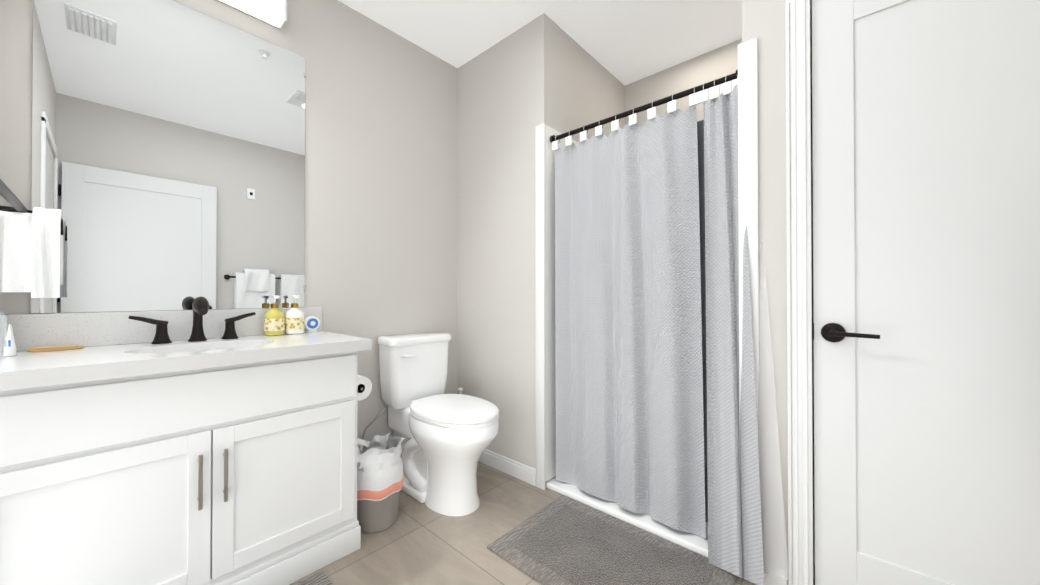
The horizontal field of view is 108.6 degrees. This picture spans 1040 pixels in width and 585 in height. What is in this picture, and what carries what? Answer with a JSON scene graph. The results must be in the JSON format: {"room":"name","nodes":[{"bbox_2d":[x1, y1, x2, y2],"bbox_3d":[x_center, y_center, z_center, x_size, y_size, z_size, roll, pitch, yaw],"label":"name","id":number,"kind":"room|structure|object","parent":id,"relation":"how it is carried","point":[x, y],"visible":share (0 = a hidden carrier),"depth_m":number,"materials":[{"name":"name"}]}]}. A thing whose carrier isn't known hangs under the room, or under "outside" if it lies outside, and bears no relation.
{"room":"bathroom","nodes":[
{"label":"bathroom","id":0,"kind":"room"},
{"bbox_2d":[0,0,457,440],"bbox_3d":[-1.189,-0.247,1.946,0.120,2.740,2.080,0,-1,42],"label":"wall","id":1,"kind":"structure","parent":0,"point":[381,122],"depth_m":2.17,"materials":[{"name":"paint"}]},
{"bbox_2d":[31,0,306,312],"bbox_3d":[-1.401,-0.573,1.614,0.010,1.293,0.872,0,-1,42],"label":"mirror","id":2,"kind":"object","parent":1,"relation":"attached to","point":[168,154],"visible":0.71,"depth_m":1.54,"materials":[{"name":"clear glass"}]},
{"bbox_2d":[218,0,286,29],"bbox_3d":[-1.363,-1.362,1.592,0.102,0.122,0.630,0,-1,42],"label":"sconce","id":3,"kind":"object","parent":1,"relation":"attached to","point":[273,13],"visible":1,"depth_m":1.75,"materials":[{"name":"white glass"}]},
{"bbox_2d":[290,461,755,584],"bbox_3d":[0.226,1.150,1.422,2.910,0.060,3.210,0,-1,42],"label":"floor","id":4,"kind":"structure","parent":0,"point":[417,543],"depth_m":1.66,"materials":[{"name":"tile"}]},
{"bbox_2d":[0,297,371,584],"bbox_3d":[-1.166,0.568,1.449,0.569,1.104,1.136,0,-1,42],"label":"bathroom vanity","id":5,"kind":"object","parent":4,"relation":"on","point":[200,443],"visible":1,"depth_m":1.24,"materials":[{"name":"paint"}]},
{"bbox_2d":[0,311,6,360],"bbox_3d":[-1.524,0.126,1.063,0.120,0.140,0.065,0,-1,42],"label":"canister","id":6,"kind":"object","parent":5,"relation":"on","point":[4,323],"visible":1,"depth_m":1.11,"materials":[{"name":"white"}]},
{"bbox_2d":[3,324,16,355],"bbox_3d":[-1.584,0.148,1.161,0.026,0.098,0.025,0,-1,42],"label":"toothpaste tube","id":7,"kind":"object","parent":5,"relation":"on","point":[11,348],"visible":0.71,"depth_m":1.15,"materials":[{"name":"white plastic"}]},
{"bbox_2d":[26,345,84,351],"bbox_3d":[-1.601,0.191,1.291,0.064,0.013,0.128,0,-1,42],"label":"bamboo tray","id":8,"kind":"object","parent":5,"relation":"on","point":[48,348],"visible":0.98,"depth_m":1.27,"materials":[{"name":"beige wood"}]},
{"bbox_2d":[264,295,284,335],"bbox_3d":[-1.162,0.108,1.768,0.084,0.187,0.084,0,-1,42],"label":"soap bottle","id":9,"kind":"object","parent":5,"relation":"on","point":[274,320],"visible":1,"depth_m":1.74,"materials":[{"name":"yellow plastic"}]},
{"bbox_2d":[285,295,303,333],"bbox_3d":[-1.104,0.108,1.831,0.084,0.187,0.084,0,-1,42],"label":"soap bottle","id":10,"kind":"object","parent":5,"relation":"on","point":[294,319],"visible":0.98,"depth_m":1.80,"materials":[{"name":"white plastic"}]},
{"bbox_2d":[304,316,319,331],"bbox_3d":[-1.066,0.162,1.915,0.029,0.081,0.074,0,-1,42],"label":"timer","id":11,"kind":"object","parent":5,"relation":"on","point":[311,323],"visible":0.94,"depth_m":1.91,"materials":[{"name":"white plastic"}]},
{"bbox_2d":[295,571,333,584],"bbox_3d":[-0.871,1.109,0.997,0.550,0.015,0.850,0,-1,42],"label":"mat","id":12,"kind":"object","parent":4,"relation":"on","point":[320,578],"visible":1,"depth_m":1.44,"materials":[{"name":"grey fabric"}]},
{"bbox_2d":[357,432,404,532],"bbox_3d":[-0.703,0.920,1.827,0.267,0.404,0.271,0,-1,42],"label":"waste bin","id":13,"kind":"object","parent":4,"relation":"on","point":[380,477],"visible":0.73,"depth_m":1.75,"materials":[{"name":"grey plastic"}]},
{"bbox_2d":[361,332,498,515],"bbox_3d":[-0.469,0.690,2.054,0.784,0.868,0.517,0,-1,42],"label":"toilet","id":14,"kind":"object","parent":4,"relation":"on","point":[447,441],"visible":0.96,"depth_m":2.01,"materials":[{"name":"white ceramic"}]},
{"bbox_2d":[487,495,736,584],"bbox_3d":[0.363,1.113,1.563,0.857,0.015,0.573,0,-1,42],"label":"rug","id":15,"kind":"object","parent":4,"relation":"on","point":[563,540],"visible":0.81,"depth_m":1.58,"materials":[{"name":"grey fabric"}]},
{"bbox_2d":[546,477,707,557],"bbox_3d":[0.851,1.108,2.185,0.998,0.034,0.997,0,-1,42],"label":"shower base","id":16,"kind":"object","parent":4,"relation":"on","point":[686,540],"depth_m":1.81,"materials":[{"name":"white plastic"}]},
{"bbox_2d":[338,0,741,85],"bbox_3d":[0.226,-1.650,1.442,2.910,0.060,3.210,0,-1,42],"label":"ceiling","id":17,"kind":"structure","parent":0,"point":[625,42],"depth_m":2.26,"materials":[{"name":"paint"}]},
{"bbox_2d":[457,13,624,482],"bbox_3d":[0.178,-0.240,2.874,0.910,2.740,1.130,0,-1,42],"label":"wall","id":18,"kind":"structure","parent":0,"point":[516,88],"depth_m":2.38,"materials":[{"name":"paint"}]},
{"bbox_2d":[478,449,535,485],"bbox_3d":[-0.172,1.079,2.408,0.703,0.095,0.017,0,-1,42],"label":"baseboard","id":19,"kind":"structure","parent":18,"relation":"attached to","point":[520,471],"depth_m":2.30,"materials":[{"name":"white paint"}]},
{"bbox_2d":[545,125,577,480],"bbox_3d":[0.475,0.060,2.512,0.011,2.045,0.990,0,-1,42],"label":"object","id":20,"kind":"structure","parent":18,"relation":"attached to","point":[550,407],"depth_m":2.16,"materials":[{"name":"white plastic"}]},
{"bbox_2d":[535,37,759,579],"bbox_3d":[0.505,0.070,1.808,1.110,2.105,0.012,0,-1,42],"label":"trim","id":21,"kind":"structure","parent":20,"relation":"attached to","point":[748,215],"depth_m":1.47,"materials":[{"name":"white paint"}]},
{"bbox_2d":[550,69,788,584],"bbox_3d":[0.588,0.096,1.779,1.137,2.031,0.208,0,-1,42],"label":"shower curtain","id":22,"kind":"object","parent":20,"relation":"hanging from","point":[647,316],"visible":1,"depth_m":1.72,"materials":[{"name":"grey fabric"}]},
{"bbox_2d":[625,39,741,125],"bbox_3d":[1.226,-0.242,2.610,1.000,2.740,0.120,0,-1,42],"label":"wall","id":23,"kind":"structure","parent":0,"point":[717,63],"depth_m":2.62,"materials":[{"name":"paint"}]},
{"bbox_2d":[742,0,814,569],"bbox_3d":[1.337,-0.247,1.830,0.210,2.740,1.130,0,-1,42],"label":"wall pier","id":24,"kind":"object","parent":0,"point":[764,22],"visible":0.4,"depth_m":1.41,"materials":[{"name":"paint"}]},
{"bbox_3d":[1.317,-1.345,1.177,0.645,0.555,0.120,0,-1,42],"label":"wall","id":25,"kind":"structure","parent":0,"visible":0},
{"bbox_2d":[785,0,814,584],"bbox_3d":[1.295,-0.007,1.173,0.734,2.250,0.142,0,-1,42],"label":"door frame","id":26,"kind":"structure","parent":25,"relation":"attached to","point":[800,359],"depth_m":1.35,"materials":[{"name":"white paint"}]},
{"bbox_2d":[812,0,1039,584],"bbox_3d":[1.270,0.025,1.112,0.635,2.169,0.102,0,-1,42],"label":"closet door","id":27,"kind":"structure","parent":25,"relation":"in","point":[926,220],"depth_m":1.16,"materials":[{"name":"paint"}]},
{"bbox_3d":[-0.853,-0.258,0.324,2.790,2.740,0.120,0,-1,42],"label":"wall","id":28,"kind":"structure","parent":0,"visible":0},
{"bbox_2d":[0,179,63,297],"bbox_3d":[-1.442,-0.141,1.053,0.665,0.315,0.174,0,-1,42],"label":"towel bar","id":29,"kind":"object","parent":28,"relation":"attached to","point":[31,251],"visible":1,"depth_m":1.19,"materials":[{"name":"white fabric"}]}
]}

